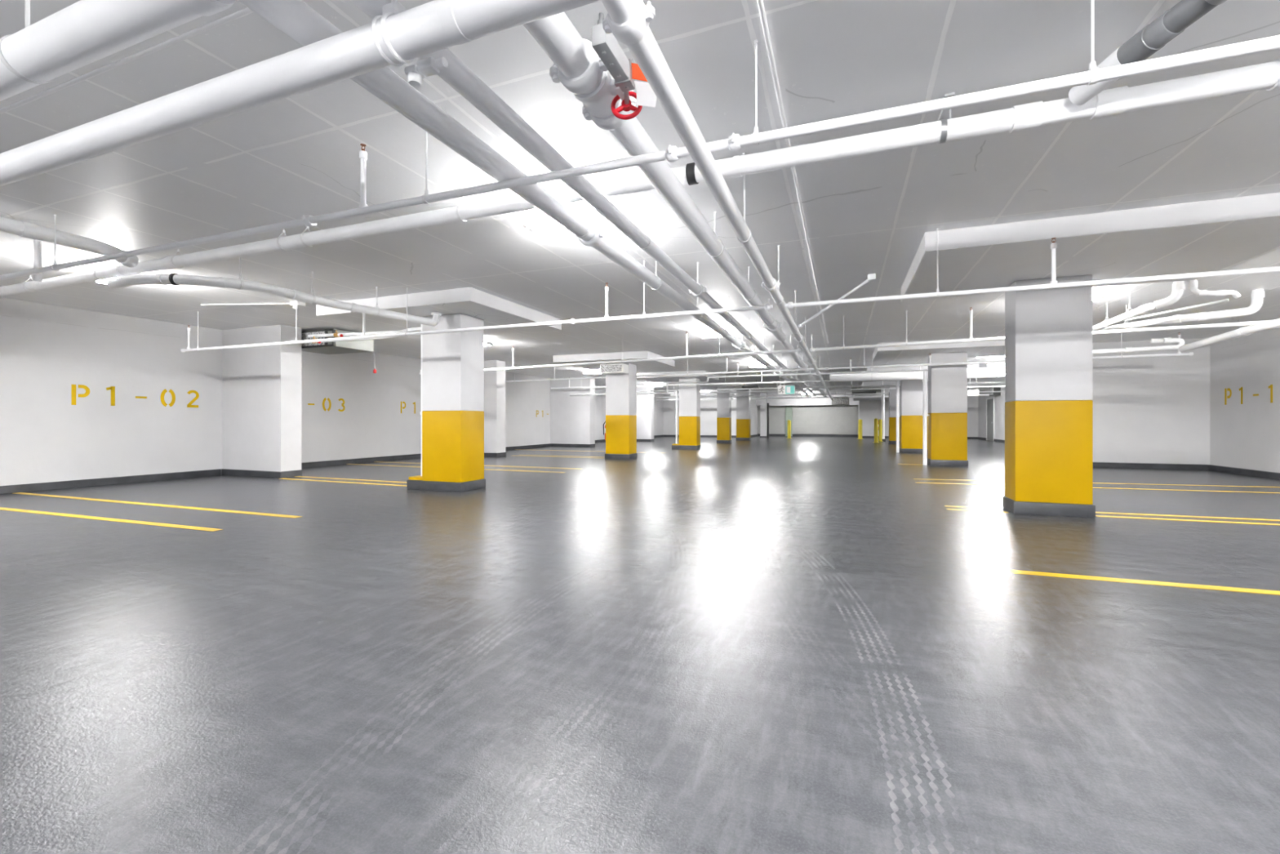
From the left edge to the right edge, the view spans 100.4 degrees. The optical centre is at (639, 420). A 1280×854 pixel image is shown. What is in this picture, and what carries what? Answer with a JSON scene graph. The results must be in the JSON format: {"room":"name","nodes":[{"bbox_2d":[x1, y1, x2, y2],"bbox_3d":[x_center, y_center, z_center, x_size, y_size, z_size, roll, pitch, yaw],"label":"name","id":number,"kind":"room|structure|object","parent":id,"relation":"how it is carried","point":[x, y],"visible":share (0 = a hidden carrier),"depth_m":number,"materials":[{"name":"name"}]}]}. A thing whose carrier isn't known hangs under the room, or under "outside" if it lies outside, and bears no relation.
{"room":"parking garage","nodes":[
{"label":"parking garage","id":0,"kind":"room"},
{"bbox_2d":[0,297,663,485],"bbox_3d":[-6.247,-0.400,18.973,0.300,3.100,44.000,0,0,21],"label":"wall","id":1,"kind":"structure","parent":0,"point":[46,349],"depth_m":10.33,"materials":[{"name":"white paint"}]},
{"bbox_2d":[71,384,199,407],"bbox_3d":[-9.463,-0.454,10.119,0.002,0.357,1.951,0,0,21],"label":"lettering","id":2,"kind":"object","parent":1,"relation":"attached to","point":[73,386],"visible":1,"depth_m":9.75,"materials":[{"name":"yellow paint"}]},
{"bbox_2d":[0,435,663,493],"bbox_3d":[-4.999,1.087,18.497,2.370,0.125,44.000,0,0,21],"label":"baseboard","id":3,"kind":"structure","parent":1,"relation":"attached to","point":[126,479],"depth_m":10.89,"materials":[{"name":"paint"}]},
{"bbox_2d":[0,435,1279,853],"bbox_3d":[4.201,1.250,17.181,21.100,0.200,48.700,0,0,21],"label":"floor","id":4,"kind":"structure","parent":0,"point":[772,644],"depth_m":2.52,"materials":[{"name":"concrete"}]},
{"bbox_2d":[0,506,222,531],"bbox_3d":[-7.371,1.148,6.644,6.212,0.002,0.100,0,0,19],"label":"parking line","id":5,"kind":"object","parent":4,"relation":"on","point":[1,508],"visible":1,"depth_m":6.20,"materials":[{"name":"yellow paint"}]},
{"bbox_2d":[15,492,302,517],"bbox_3d":[-7.024,1.148,7.454,6.281,0.002,0.100,0,0,20],"label":"parking line","id":6,"kind":"object","parent":4,"relation":"on","point":[24,493],"visible":1,"depth_m":7.22,"materials":[{"name":"yellow paint"}]},
{"bbox_2d":[222,324,301,471],"bbox_3d":[-8.037,-0.400,11.335,1.800,3.100,0.450,0,0,21],"label":"wall pier","id":7,"kind":"object","parent":4,"relation":"on","point":[262,384],"visible":0.86,"depth_m":11.07,"materials":[{"name":"white paint"}]},
{"bbox_2d":[406,313,485,492],"bbox_3d":[-3.321,-0.299,9.134,1.162,2.899,0.644,0,0,21],"label":"concrete column","id":8,"kind":"structure","parent":4,"relation":"on","point":[453,362],"depth_m":8.82,"materials":[{"name":"white paint"}]},
{"bbox_2d":[290,332,421,343],"bbox_3d":[-5.285,-1.593,10.145,3.891,0.189,0.280,0,0,25],"label":"pipe","id":9,"kind":"object","parent":8,"relation":"attached to","point":[402,332],"visible":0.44,"depth_m":10.22,"materials":[{"name":"metal"}]},
{"bbox_2d":[307,326,421,337],"bbox_3d":[-5.102,-1.721,10.335,3.696,0.212,0.345,0,0,26],"label":"pipe","id":10,"kind":"object","parent":8,"relation":"attached to","point":[336,334],"visible":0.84,"depth_m":10.56,"materials":[{"name":"metal"}]},
{"bbox_2d":[420,324,422,475],"bbox_3d":[-3.710,-0.361,9.186,0.148,2.618,0.110,0,0,21],"label":"standpipe","id":11,"kind":"object","parent":8,"relation":"attached to","point":[421,324],"visible":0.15,"depth_m":9.15,"materials":[{"name":"metal"}]},
{"bbox_2d":[483,360,505,453],"bbox_3d":[-5.470,-0.400,17.714,2.050,3.100,0.500,0,0,21],"label":"wall pier","id":12,"kind":"object","parent":4,"relation":"on","point":[494,411],"visible":0.45,"depth_m":17.23,"materials":[{"name":"white paint"}]},
{"bbox_2d":[550,377,595,444],"bbox_3d":[-3.051,-0.400,24.122,2.000,3.100,0.500,0,0,21],"label":"wall pier","id":13,"kind":"object","parent":4,"relation":"on","point":[572,418],"visible":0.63,"depth_m":23.88,"materials":[{"name":"white paint"}]},
{"bbox_2d":[604,362,637,459],"bbox_3d":[-0.580,-0.299,16.474,0.814,2.899,0.674,0,0,21],"label":"concrete column","id":14,"kind":"structure","parent":4,"relation":"on","point":[620,388],"depth_m":16.21,"materials":[{"name":"white paint"}]},
{"bbox_2d":[635,386,653,439],"bbox_3d":[-0.392,-0.400,30.600,2.350,3.100,0.500,0,0,21],"label":"wall pier","id":15,"kind":"object","parent":4,"relation":"on","point":[645,402],"visible":0.34,"depth_m":30.11,"materials":[{"name":"white paint"}]},
{"bbox_2d":[671,377,701,448],"bbox_3d":[1.925,-0.299,22.224,1.092,2.899,0.644,0,0,21],"label":"concrete column","id":16,"kind":"structure","parent":4,"relation":"on","point":[689,395],"depth_m":21.90,"materials":[{"name":"white paint"}]},
{"bbox_2d":[716,386,731,443],"bbox_3d":[4.430,-0.299,28.091,0.694,2.899,0.594,0,0,21],"label":"concrete column","id":17,"kind":"structure","parent":4,"relation":"on","point":[723,400],"depth_m":27.84,"materials":[{"name":"white paint"}]},
{"bbox_2d":[735,389,751,439],"bbox_3d":[6.245,-0.400,32.188,0.804,3.099,0.644,0,0,21],"label":"concrete column","id":18,"kind":"structure","parent":4,"relation":"on","point":[743,404],"depth_m":31.92,"materials":[{"name":"white paint"}]},
{"bbox_2d":[760,392,767,437],"bbox_3d":[8.634,-0.399,37.271,0.460,3.098,0.460,0,0,21],"label":"square post","id":19,"kind":"object","parent":4,"relation":"on","point":[762,402],"visible":1,"depth_m":37.08,"materials":[{"name":"white paint"}]},
{"bbox_2d":[880,389,885,440],"bbox_3d":[13.905,-0.399,30.550,0.260,3.098,0.260,0,0,21],"label":"steel post","id":20,"kind":"object","parent":4,"relation":"on","point":[882,396],"visible":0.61,"depth_m":30.47,"materials":[{"name":"metal"}]},
{"bbox_2d":[888,386,900,444],"bbox_3d":[12.975,-0.299,27.105,0.624,2.899,0.544,0,0,21],"label":"concrete column","id":21,"kind":"structure","parent":4,"relation":"on","point":[892,397],"depth_m":26.92,"materials":[{"name":"white paint"}]},
{"bbox_2d":[899,379,928,453],"bbox_3d":[10.028,-0.299,19.507,0.934,2.899,0.644,0,0,21],"label":"concrete column","id":22,"kind":"structure","parent":4,"relation":"on","point":[911,418],"depth_m":19.26,"materials":[{"name":"white paint"}]},
{"bbox_2d":[895,381,900,452],"bbox_3d":[9.424,-0.151,19.470,0.162,2.597,0.124,0,0,21],"label":"standpipe","id":23,"kind":"object","parent":22,"relation":"attached to","point":[897,394],"visible":1,"depth_m":19.43,"materials":[{"name":"metal"}]},
{"bbox_2d":[922,371,929,465],"bbox_3d":[7.455,-0.071,13.917,0.162,2.437,0.124,0,0,21],"label":"standpipe","id":24,"kind":"object","parent":4,"relation":"on","point":[925,380],"visible":1,"depth_m":13.88,"materials":[{"name":"metal"}]},
{"bbox_2d":[927,351,968,466],"bbox_3d":[8.027,-0.299,13.955,0.854,2.899,0.644,0,0,21],"label":"concrete column","id":25,"kind":"structure","parent":4,"relation":"on","point":[948,384],"depth_m":13.68,"materials":[{"name":"white paint"}]},
{"bbox_2d":[1002,275,1095,517],"bbox_3d":[5.126,-0.299,6.730,0.824,2.899,0.514,0,0,21],"label":"concrete column","id":26,"kind":"structure","parent":4,"relation":"on","point":[1049,402],"depth_m":6.52,"materials":[{"name":"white paint"}]},
{"bbox_2d":[913,478,1279,487],"bbox_3d":[8.716,1.148,9.813,6.757,0.002,0.100,0,0,13],"label":"parking line","id":27,"kind":"object","parent":4,"relation":"on","point":[913,478],"visible":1,"depth_m":9.64,"materials":[{"name":"yellow paint"}]},
{"bbox_2d":[916,482,1279,493],"bbox_3d":[8.399,1.148,9.040,6.758,0.002,0.100,0,0,16],"label":"parking line","id":28,"kind":"object","parent":4,"relation":"on","point":[917,482],"visible":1,"depth_m":8.95,"materials":[{"name":"yellow paint"}]},
{"bbox_2d":[1010,569,1279,595],"bbox_3d":[6.038,1.148,2.935,6.792,0.002,0.100,0,0,20],"label":"parking line","id":29,"kind":"object","parent":4,"relation":"on","point":[1018,571],"visible":1,"depth_m":3.79,"materials":[{"name":"yellow paint"}]},
{"bbox_2d":[1095,515,1279,524],"bbox_3d":[7.946,1.148,5.622,5.143,0.002,0.090,0,0,19],"label":"parking line","id":30,"kind":"object","parent":4,"relation":"on","point":[1095,515],"visible":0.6,"depth_m":6.15,"materials":[{"name":"yellow paint"}]},
{"bbox_2d":[1095,511,1279,520],"bbox_3d":[8.069,1.148,5.944,5.147,0.002,0.090,0,0,18],"label":"parking line","id":31,"kind":"object","parent":4,"relation":"on","point":[1095,512],"visible":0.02,"depth_m":6.42,"materials":[{"name":"yellow paint"}]},
{"bbox_2d":[0,0,1279,395],"bbox_3d":[4.201,-2.000,17.181,21.100,0.100,48.700,0,0,21],"label":"ceiling","id":32,"kind":"structure","parent":0,"point":[289,158],"depth_m":4.16,"materials":[{"name":"white paint"}]},
{"bbox_2d":[33,239,42,281],"bbox_3d":[-6.319,-1.709,5.601,0.060,0.478,0.058,0,0,21],"label":"pipe","id":33,"kind":"object","parent":32,"relation":"hanging from","point":[37,244],"visible":0.66,"depth_m":5.58,"materials":[{"name":"metal"}]},
{"bbox_2d":[0,216,138,267],"bbox_3d":[-6.819,-1.766,2.341,0.320,0.175,7.513,0,0,21],"label":"drain pipe","id":34,"kind":"object","parent":32,"relation":"hanging from","point":[21,228],"visible":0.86,"depth_m":5.16,"materials":[{"name":"white paint"}]},
{"bbox_2d":[0,0,235,101],"bbox_3d":[-5.919,-1.733,3.596,9.375,0.434,0.188,0,0,21],"label":"pipe","id":35,"kind":"object","parent":32,"relation":"hanging from","point":[84,33],"visible":1,"depth_m":2.15,"materials":[{"name":"metal"}]},
{"bbox_2d":[0,7,253,114],"bbox_3d":[-5.843,-1.680,3.803,9.370,0.020,0.019,0,0,21],"label":"conduit pipe","id":36,"kind":"object","parent":32,"relation":"hanging from","point":[246,11],"visible":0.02,"depth_m":2.46,"materials":[{"name":"metal"}]},
{"bbox_2d":[200,301,305,309],"bbox_3d":[-6.412,-1.884,8.863,1.792,0.130,0.196,0,0,7],"label":"pipe","id":37,"kind":"object","parent":32,"relation":"attached to","point":[292,304],"visible":1,"depth_m":8.81,"materials":[{"name":"white plastic"}]},
{"bbox_2d":[106,257,442,326],"bbox_3d":[-4.424,-1.737,7.097,3.880,0.426,1.103,0,0,-40],"label":"drain pipe","id":38,"kind":"object","parent":32,"relation":"hanging from","point":[175,279],"visible":0.98,"depth_m":6.36,"materials":[{"name":"white paint"}]},
{"bbox_2d":[0,0,600,186],"bbox_3d":[-5.148,-1.647,3.667,10.765,0.605,0.218,0,0,21],"label":"pipe","id":39,"kind":"object","parent":32,"relation":"hanging from","point":[397,37],"visible":1,"depth_m":2.15,"materials":[{"name":"metal"}]},
{"bbox_2d":[301,328,373,354],"bbox_3d":[-6.807,-1.750,11.754,1.400,0.400,0.990,0,0,21],"label":"heater","id":40,"kind":"object","parent":32,"relation":"hanging from","point":[365,345],"visible":0.6,"depth_m":11.39,"materials":[{"name":"grey metal"}]},
{"bbox_2d":[301,331,324,346],"bbox_3d":[-7.067,-1.735,11.353,1.100,0.290,0.020,0,0,21],"label":"grille","id":41,"kind":"object","parent":40,"relation":"attached to","point":[304,334],"depth_m":11.30,"materials":[{"name":"metal"}]},
{"bbox_2d":[316,300,559,336],"bbox_3d":[-3.453,-1.850,9.575,3.120,0.200,2.670,0,0,21],"label":"column capital","id":42,"kind":"object","parent":32,"relation":"attached to","point":[491,316],"visible":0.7,"depth_m":9.00,"materials":[{"name":"white paint"}]},
{"bbox_2d":[315,287,561,329],"bbox_3d":[-3.453,-1.851,9.575,3.128,0.193,2.678,0,0,21],"label":"trim","id":43,"kind":"structure","parent":42,"relation":"attached to","point":[464,294],"depth_m":8.28,"materials":[{"name":"white paint"}]},
{"bbox_2d":[237,0,810,397],"bbox_3d":[3.967,-1.730,16.147,0.284,0.439,41.000,0,0,21],"label":"pipe","id":44,"kind":"object","parent":32,"relation":"hanging from","point":[295,19],"visible":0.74,"depth_m":3.00,"materials":[{"name":"metal"}]},
{"bbox_2d":[521,213,565,233],"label":"ceiling lamp","id":45,"kind":"object","parent":32,"relation":"hanging from","point":[531,225],"depth_m":4.98,"materials":[{"name":"white plastic"}]},
{"bbox_2d":[350,0,816,396],"bbox_3d":[4.170,-1.739,15.641,0.232,0.421,40.200,0,0,21],"label":"pipe","id":46,"kind":"object","parent":32,"relation":"hanging from","point":[457,74],"visible":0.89,"depth_m":3.15,"materials":[{"name":"metal"}]},
{"bbox_2d":[575,205,604,225],"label":"ceiling lamp","id":47,"kind":"object","parent":32,"relation":"hanging from","point":[592,213],"depth_m":4.78,"materials":[{"name":"white plastic"}]},
{"bbox_2d":[555,351,673,369],"bbox_3d":[-0.739,-1.850,16.578,3.000,0.200,2.550,0,0,21],"label":"panel","id":48,"kind":"object","parent":32,"relation":"attached to","point":[646,364],"visible":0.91,"depth_m":16.30,"materials":[{"name":"white paint"}]},
{"bbox_2d":[552,351,675,366],"bbox_3d":[-0.739,-1.851,16.578,3.008,0.193,2.558,0,0,21],"label":"trim","id":49,"kind":"structure","parent":48,"relation":"attached to","point":[639,354],"depth_m":15.40,"materials":[{"name":"white paint"}]},
{"bbox_2d":[600,363,628,373],"bbox_3d":[-0.764,-1.580,15.811,0.740,0.340,0.440,0,0,21],"label":"heater","id":50,"kind":"object","parent":48,"relation":"hanging from","point":[620,368],"visible":0.9,"depth_m":15.63,"materials":[{"name":"white plastic"}]},
{"bbox_2d":[600,364,622,372],"bbox_3d":[-0.839,-1.540,15.615,0.660,0.200,0.020,0,0,21],"label":"grille","id":51,"kind":"object","parent":50,"relation":"attached to","point":[604,367],"depth_m":15.61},
{"bbox_2d":[0,58,1279,296],"bbox_3d":[-1.917,-1.815,4.654,17.900,0.271,0.142,0,0,21],"label":"drain pipe","id":52,"kind":"object","parent":32,"relation":"hanging from","point":[1116,101],"visible":0.84,"depth_m":3.44,"materials":[{"name":"white paint"}]},
{"bbox_2d":[0,0,1279,280],"bbox_3d":[-1.303,-1.681,3.457,15.932,0.539,0.121,0,0,21],"label":"pipe","id":53,"kind":"object","parent":32,"relation":"hanging from","point":[735,142],"visible":0.98,"depth_m":2.73,"materials":[{"name":"metal"}]},
{"bbox_2d":[523,12,826,396],"bbox_3d":[4.943,-1.726,16.096,0.306,0.448,41.600,0,0,21],"label":"pipe","id":54,"kind":"object","parent":32,"relation":"hanging from","point":[577,65],"visible":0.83,"depth_m":2.95,"materials":[{"name":"metal"}]},
{"bbox_2d":[573,12,642,119],"bbox_3d":[-0.204,-1.567,2.411,0.340,0.287,0.480,0,0,21],"label":"valve","id":55,"kind":"object","parent":54,"relation":"attached to","point":[604,100],"visible":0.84,"depth_m":2.45,"materials":[{"name":"white paint"}]},
{"bbox_2d":[636,370,718,382],"bbox_3d":[1.556,-1.850,22.311,3.000,0.200,2.400,0,0,21],"label":"panel","id":56,"kind":"object","parent":32,"relation":"attached to","point":[701,377],"visible":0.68,"depth_m":21.93,"materials":[{"name":"white paint"}]},
{"bbox_2d":[636,370,719,380],"bbox_3d":[1.556,-1.851,22.311,3.008,0.193,2.408,0,0,21],"label":"trim","id":57,"kind":"structure","parent":56,"relation":"attached to","point":[693,371],"depth_m":21.19,"materials":[{"name":"white paint"}]},
{"bbox_2d":[600,0,833,400],"bbox_3d":[5.216,-1.617,15.563,0.188,0.666,40.800,0,0,21],"label":"pipe","id":58,"kind":"object","parent":32,"relation":"hanging from","point":[628,20],"visible":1,"depth_m":2.34,"materials":[{"name":"metal"}]},
{"bbox_2d":[180,227,1279,351],"bbox_3d":[0.162,-1.596,6.483,18.152,0.707,0.118,0,0,21],"label":"pipe","id":59,"kind":"object","parent":32,"relation":"hanging from","point":[1053,284],"visible":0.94,"depth_m":5.74,"materials":[{"name":"metal"}]},
{"bbox_2d":[569,355,928,395],"bbox_3d":[3.177,-1.434,17.302,12.402,1.032,0.108,0,0,22],"label":"pipe","id":60,"kind":"object","parent":32,"relation":"hanging from","point":[926,370],"visible":0.88,"depth_m":16.92,"materials":[{"name":"metal"}]},
{"bbox_2d":[551,364,1004,389],"bbox_3d":[5.208,-1.683,19.984,19.719,0.534,0.071,0,0,22],"label":"pipe","id":61,"kind":"object","parent":32,"relation":"hanging from","point":[761,382],"visible":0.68,"depth_m":20.77,"materials":[{"name":"metal"}]},
{"bbox_2d":[777,385,795,394],"bbox_3d":[6.227,-1.540,22.687,0.700,0.820,0.067,0,0,21],"label":"exit sign","id":62,"kind":"object","parent":32,"relation":"hanging from","point":[782,389],"visible":0.96,"depth_m":22.66,"materials":[{"name":"white plastic"}]},
{"bbox_2d":[756,0,828,342],"bbox_3d":[1.446,-1.935,4.800,0.025,0.026,18.000,0,0,21],"label":"conduit","id":63,"kind":"object","parent":32,"relation":"attached to","point":[760,2],"visible":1,"depth_m":3.24,"materials":[{"name":"metal"}]},
{"bbox_2d":[595,378,1004,392],"bbox_3d":[6.507,-1.682,23.365,19.753,0.536,0.072,0,0,24],"label":"pipe","id":64,"kind":"object","parent":32,"relation":"hanging from","point":[882,384],"visible":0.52,"depth_m":22.98,"materials":[{"name":"metal"}]},
{"bbox_2d":[656,393,989,400],"bbox_3d":[10.333,-1.679,33.414,19.717,0.543,0.089,0,0,21],"label":"pipe","id":65,"kind":"object","parent":32,"relation":"hanging from","point":[811,397],"visible":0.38,"depth_m":33.08,"materials":[{"name":"metal"}]},
{"bbox_2d":[648,381,1004,393],"bbox_3d":[7.309,-1.682,25.468,19.736,0.536,0.072,0,0,22],"label":"pipe","id":66,"kind":"object","parent":32,"relation":"hanging from","point":[857,388],"visible":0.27,"depth_m":25.02,"materials":[{"name":"metal"}]},
{"bbox_2d":[653,389,1004,398],"bbox_3d":[8.959,-1.681,29.812,19.718,0.538,0.079,0,0,22],"label":"pipe","id":67,"kind":"object","parent":32,"relation":"hanging from","point":[797,394],"visible":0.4,"depth_m":29.78,"materials":[{"name":"metal"}]},
{"bbox_2d":[797,273,875,328],"bbox_3d":[2.739,-1.663,7.514,0.114,0.571,1.183,0,0,-41],"label":"brace","id":68,"kind":"object","parent":32,"relation":"attached to","point":[870,277],"visible":0.96,"depth_m":7.40,"materials":[{"name":"white paint"}]},
{"bbox_2d":[831,391,848,404],"bbox_3d":[13.570,-1.525,36.126,1.100,0.850,0.620,0,0,21],"label":"heater","id":69,"kind":"object","parent":32,"relation":"hanging from","point":[837,401],"visible":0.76,"depth_m":35.84,"materials":[{"name":"grey metal"}]},
{"bbox_2d":[419,306,1271,374],"bbox_3d":[1.996,-1.631,10.863,18.760,0.637,0.128,0,0,28],"label":"pipe","id":70,"kind":"object","parent":32,"relation":"hanging from","point":[971,339],"visible":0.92,"depth_m":9.58,"materials":[{"name":"metal"}]},
{"bbox_2d":[505,332,1193,382],"bbox_3d":[3.109,-1.669,15.511,19.241,0.561,0.126,0,0,25],"label":"pipe","id":71,"kind":"object","parent":32,"relation":"hanging from","point":[1179,353],"visible":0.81,"depth_m":14.21,"materials":[{"name":"metal"}]},
{"bbox_2d":[850,387,880,395],"bbox_3d":[13.318,-1.745,31.256,1.800,0.390,0.700,0,0,21],"label":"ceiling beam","id":72,"kind":"structure","parent":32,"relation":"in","point":[860,391],"depth_m":31.04,"materials":[{"name":"grey metal"}]},
{"bbox_2d":[853,389,888,400],"bbox_3d":[15.956,-1.675,34.102,4.300,0.550,4.100,0,0,21],"label":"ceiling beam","id":73,"kind":"structure","parent":32,"relation":"attached to","point":[886,390],"depth_m":32.83,"materials":[{"name":"white paint"}]},
{"bbox_2d":[861,380,893,388],"bbox_3d":[13.006,-1.850,26.933,3.300,0.200,2.400,0,0,21],"label":"panel","id":74,"kind":"object","parent":32,"relation":"attached to","point":[892,380],"visible":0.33,"depth_m":27.80,"materials":[{"name":"white paint"}]},
{"bbox_2d":[861,380,900,387],"bbox_3d":[13.006,-1.851,26.933,3.308,0.193,2.408,0,0,21],"label":"trim","id":75,"kind":"structure","parent":74,"relation":"attached to","point":[864,383],"depth_m":26.15,"materials":[{"name":"white paint"}]},
{"bbox_2d":[830,362,995,382],"bbox_3d":[9.013,-1.661,17.941,4.953,0.578,0.388,0,0,21],"label":"air duct","id":76,"kind":"object","parent":32,"relation":"hanging from","point":[974,372],"visible":0.57,"depth_m":17.96,"materials":[{"name":"metal"}]},
{"bbox_2d":[873,338,1004,360],"bbox_3d":[7.968,-1.850,13.871,3.400,0.200,2.400,0,0,21],"label":"panel","id":77,"kind":"object","parent":32,"relation":"attached to","point":[998,350],"visible":0.35,"depth_m":13.59,"materials":[{"name":"white paint"}]},
{"bbox_2d":[872,338,1004,360],"bbox_3d":[7.968,-1.851,13.871,3.408,0.193,2.408,0,0,21],"label":"trim","id":78,"kind":"structure","parent":77,"relation":"attached to","point":[992,343],"depth_m":12.87,"materials":[{"name":"white paint"}]},
{"bbox_2d":[901,215,1279,301],"bbox_3d":[4.955,-1.850,6.057,3.360,0.200,2.450,0,0,21],"label":"panel","id":79,"kind":"object","parent":32,"relation":"attached to","point":[1218,246],"visible":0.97,"depth_m":5.71,"materials":[{"name":"white paint"}]},
{"bbox_2d":[901,192,1279,300],"bbox_3d":[4.955,-1.851,6.057,3.368,0.193,2.458,0,0,21],"label":"ceiling beam","id":80,"kind":"structure","parent":79,"relation":"attached to","point":[1262,205],"depth_m":4.98,"materials":[{"name":"white paint"}]},
{"bbox_2d":[1092,292,1155,331],"bbox_3d":[8.290,-1.744,10.242,0.127,0.412,5.952,0,0,22],"label":"drain pipe","id":81,"kind":"object","parent":32,"relation":"hanging from","point":[1144,308],"visible":0.68,"depth_m":8.13,"materials":[{"name":"white paint"}]},
{"bbox_2d":[1092,337,1184,354],"bbox_3d":[8.659,-1.376,10.044,2.288,0.228,0.132,0,0,34],"label":"drain pipe","id":82,"kind":"object","parent":32,"relation":"hanging from","point":[1180,341],"visible":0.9,"depth_m":9.63,"materials":[{"name":"white paint"}]},
{"bbox_2d":[1068,0,1226,105],"bbox_3d":[2.450,-1.830,1.417,0.196,0.238,2.979,0,0,-1],"label":"drain pipe","id":83,"kind":"object","parent":32,"relation":"hanging from","point":[1153,37],"visible":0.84,"depth_m":2.47,"materials":[{"name":"grey plastic"}]},
{"bbox_2d":[1153,280,1185,309],"bbox_3d":[7.462,-1.773,7.522,0.320,0.359,0.131,0,0,39],"label":"drain pipe","id":84,"kind":"object","parent":32,"relation":"attached to","point":[1178,287],"visible":0.98,"depth_m":7.46,"materials":[{"name":"white paint"}]},
{"bbox_2d":[1124,298,1228,321],"bbox_3d":[8.011,-1.655,8.021,0.036,0.126,1.170,0,0,-26],"label":"drain pipe","id":85,"kind":"object","parent":32,"relation":"hanging from","point":[1225,300],"visible":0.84,"depth_m":7.95,"materials":[{"name":"white paint"}]},
{"bbox_2d":[1098,288,1264,330],"bbox_3d":[8.477,-1.737,8.531,0.556,0.426,1.939,0,0,-38],"label":"drain pipe","id":86,"kind":"object","parent":32,"relation":"hanging from","point":[1257,296],"visible":0.89,"depth_m":8.13,"materials":[{"name":"white paint"}]},
{"bbox_2d":[1189,280,1240,298],"bbox_3d":[7.923,-1.816,7.344,0.628,0.263,0.103,0,0,5],"label":"drain pipe","id":87,"kind":"object","parent":32,"relation":"hanging from","point":[1193,283],"visible":0.99,"depth_m":7.32,"materials":[{"name":"white paint"}]},
{"bbox_2d":[1178,318,1279,351],"bbox_3d":[8.095,-1.556,6.681,0.307,0.789,5.164,0,0,23],"label":"drain pipe","id":88,"kind":"object","parent":32,"relation":"hanging from","point":[1273,324],"visible":1,"depth_m":7.45,"materials":[{"name":"white paint"}]},
{"bbox_3d":[10.107,-1.850,19.476,3.400,0.200,2.400,0,0,21],"label":"panel","id":89,"kind":"object","parent":32,"relation":"attached to","visible":0},
{"bbox_2d":[865,363,978,371],"bbox_3d":[10.107,-1.851,19.477,3.408,0.193,2.408,0,0,21],"label":"trim","id":90,"kind":"structure","parent":89,"relation":"attached to","point":[969,366],"depth_m":18.54,"materials":[{"name":"white paint"}]},
{"bbox_2d":[663,393,757,435],"bbox_3d":[5.247,-0.400,40.329,6.550,3.100,4.100,0,0,21],"label":"wall","id":91,"kind":"structure","parent":0,"point":[708,407],"depth_m":38.44,"materials":[{"name":"white paint"}]},
{"bbox_2d":[663,433,977,439],"bbox_3d":[12.035,1.070,37.712,20.400,0.160,4.150,0,0,21],"label":"baseboard","id":92,"kind":"structure","parent":91,"relation":"attached to","point":[757,434],"depth_m":39.04,"materials":[{"name":"paint"}]},
{"bbox_2d":[755,394,858,405],"bbox_3d":[12.276,-1.550,39.467,7.200,0.800,0.700,0,0,21],"label":"wall","id":93,"kind":"structure","parent":0,"point":[777,402],"depth_m":39.26,"materials":[{"name":"white paint"}]},
{"bbox_2d":[757,404,858,434],"bbox_3d":[12.454,-0.400,39.934,7.800,3.100,0.300,0,0,21],"label":"wall","id":94,"kind":"structure","parent":0,"point":[776,413],"depth_m":40.54,"materials":[{"name":"grey paint"}]},
{"bbox_2d":[785,405,792,435],"bbox_3d":[11.211,0.000,40.181,0.500,2.300,0.115,0,0,21],"label":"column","id":95,"kind":"structure","parent":94,"relation":"attached to","point":[788,409],"depth_m":40.15,"materials":[{"name":"white paint"}]},
{"bbox_2d":[794,405,857,434],"bbox_3d":[13.628,-0.060,39.293,4.350,2.060,0.051,0,0,21],"label":"door","id":96,"kind":"structure","parent":94,"relation":"in","point":[828,420],"depth_m":39.24,"materials":[{"name":"grey paint"}]},
{"bbox_2d":[858,391,977,436],"bbox_3d":[18.841,-0.400,36.266,7.350,3.100,2.000,0,0,21],"label":"wall","id":97,"kind":"structure","parent":0,"point":[868,411],"depth_m":36.18,"materials":[{"name":"white paint"}]},
{"bbox_2d":[977,327,1279,472],"bbox_3d":[13.615,-0.400,12.680,0.300,3.100,46.400,0,0,21],"label":"wall","id":98,"kind":"structure","parent":0,"point":[1246,435],"depth_m":11.51,"materials":[{"name":"white paint"}]},
{"bbox_2d":[986,397,994,440],"bbox_3d":[20.490,-0.100,31.249,0.092,2.500,1.700,0,0,21],"label":"door","id":99,"kind":"structure","parent":98,"relation":"in","point":[989,402],"depth_m":31.15,"materials":[{"name":"grey paint"}]},
{"bbox_2d":[1224,384,1272,404],"bbox_3d":[12.958,-0.550,11.385,0.002,0.370,1.438,0,0,21],"label":"lettering","id":100,"kind":"object","parent":98,"relation":"attached to","point":[1270,386],"visible":1,"depth_m":11.56,"materials":[{"name":"yellow paint"}]},
{"bbox_2d":[1092,337,1209,464],"bbox_3d":[12.731,-0.400,14.783,2.850,3.100,3.700,0,0,21],"label":"wall","id":101,"kind":"structure","parent":0,"point":[1153,410],"depth_m":12.93,"materials":[{"name":"white paint"}]},
{"bbox_2d":[977,436,1279,479],"bbox_3d":[12.066,1.087,13.110,2.900,0.125,46.100,0,0,21],"label":"baseboard","id":102,"kind":"structure","parent":101,"relation":"attached to","point":[1106,464],"depth_m":12.65,"materials":[{"name":"paint"}]},
{"bbox_3d":[-0.035,-1.595,2.365,0.019,0.022,0.018,0,0,21],"label":"wire","id":103,"kind":"object","parent":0,"visible":0},
{"bbox_2d":[631,62,647,81],"bbox_3d":[-0.009,-1.555,2.378,0.098,0.074,0.021,0,0,0],"label":"tag","id":104,"kind":"object","parent":103,"relation":"hanging from","point":[637,73],"visible":0.57,"depth_m":2.38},
{"bbox_2d":[634,80,656,107],"bbox_3d":[0.024,-1.476,2.411,0.103,0.104,0.030,0,0,0],"label":"paper tag","id":105,"kind":"object","parent":104,"relation":"hanging from","point":[646,96],"visible":0.8,"depth_m":2.41,"materials":[{"name":"paper"}]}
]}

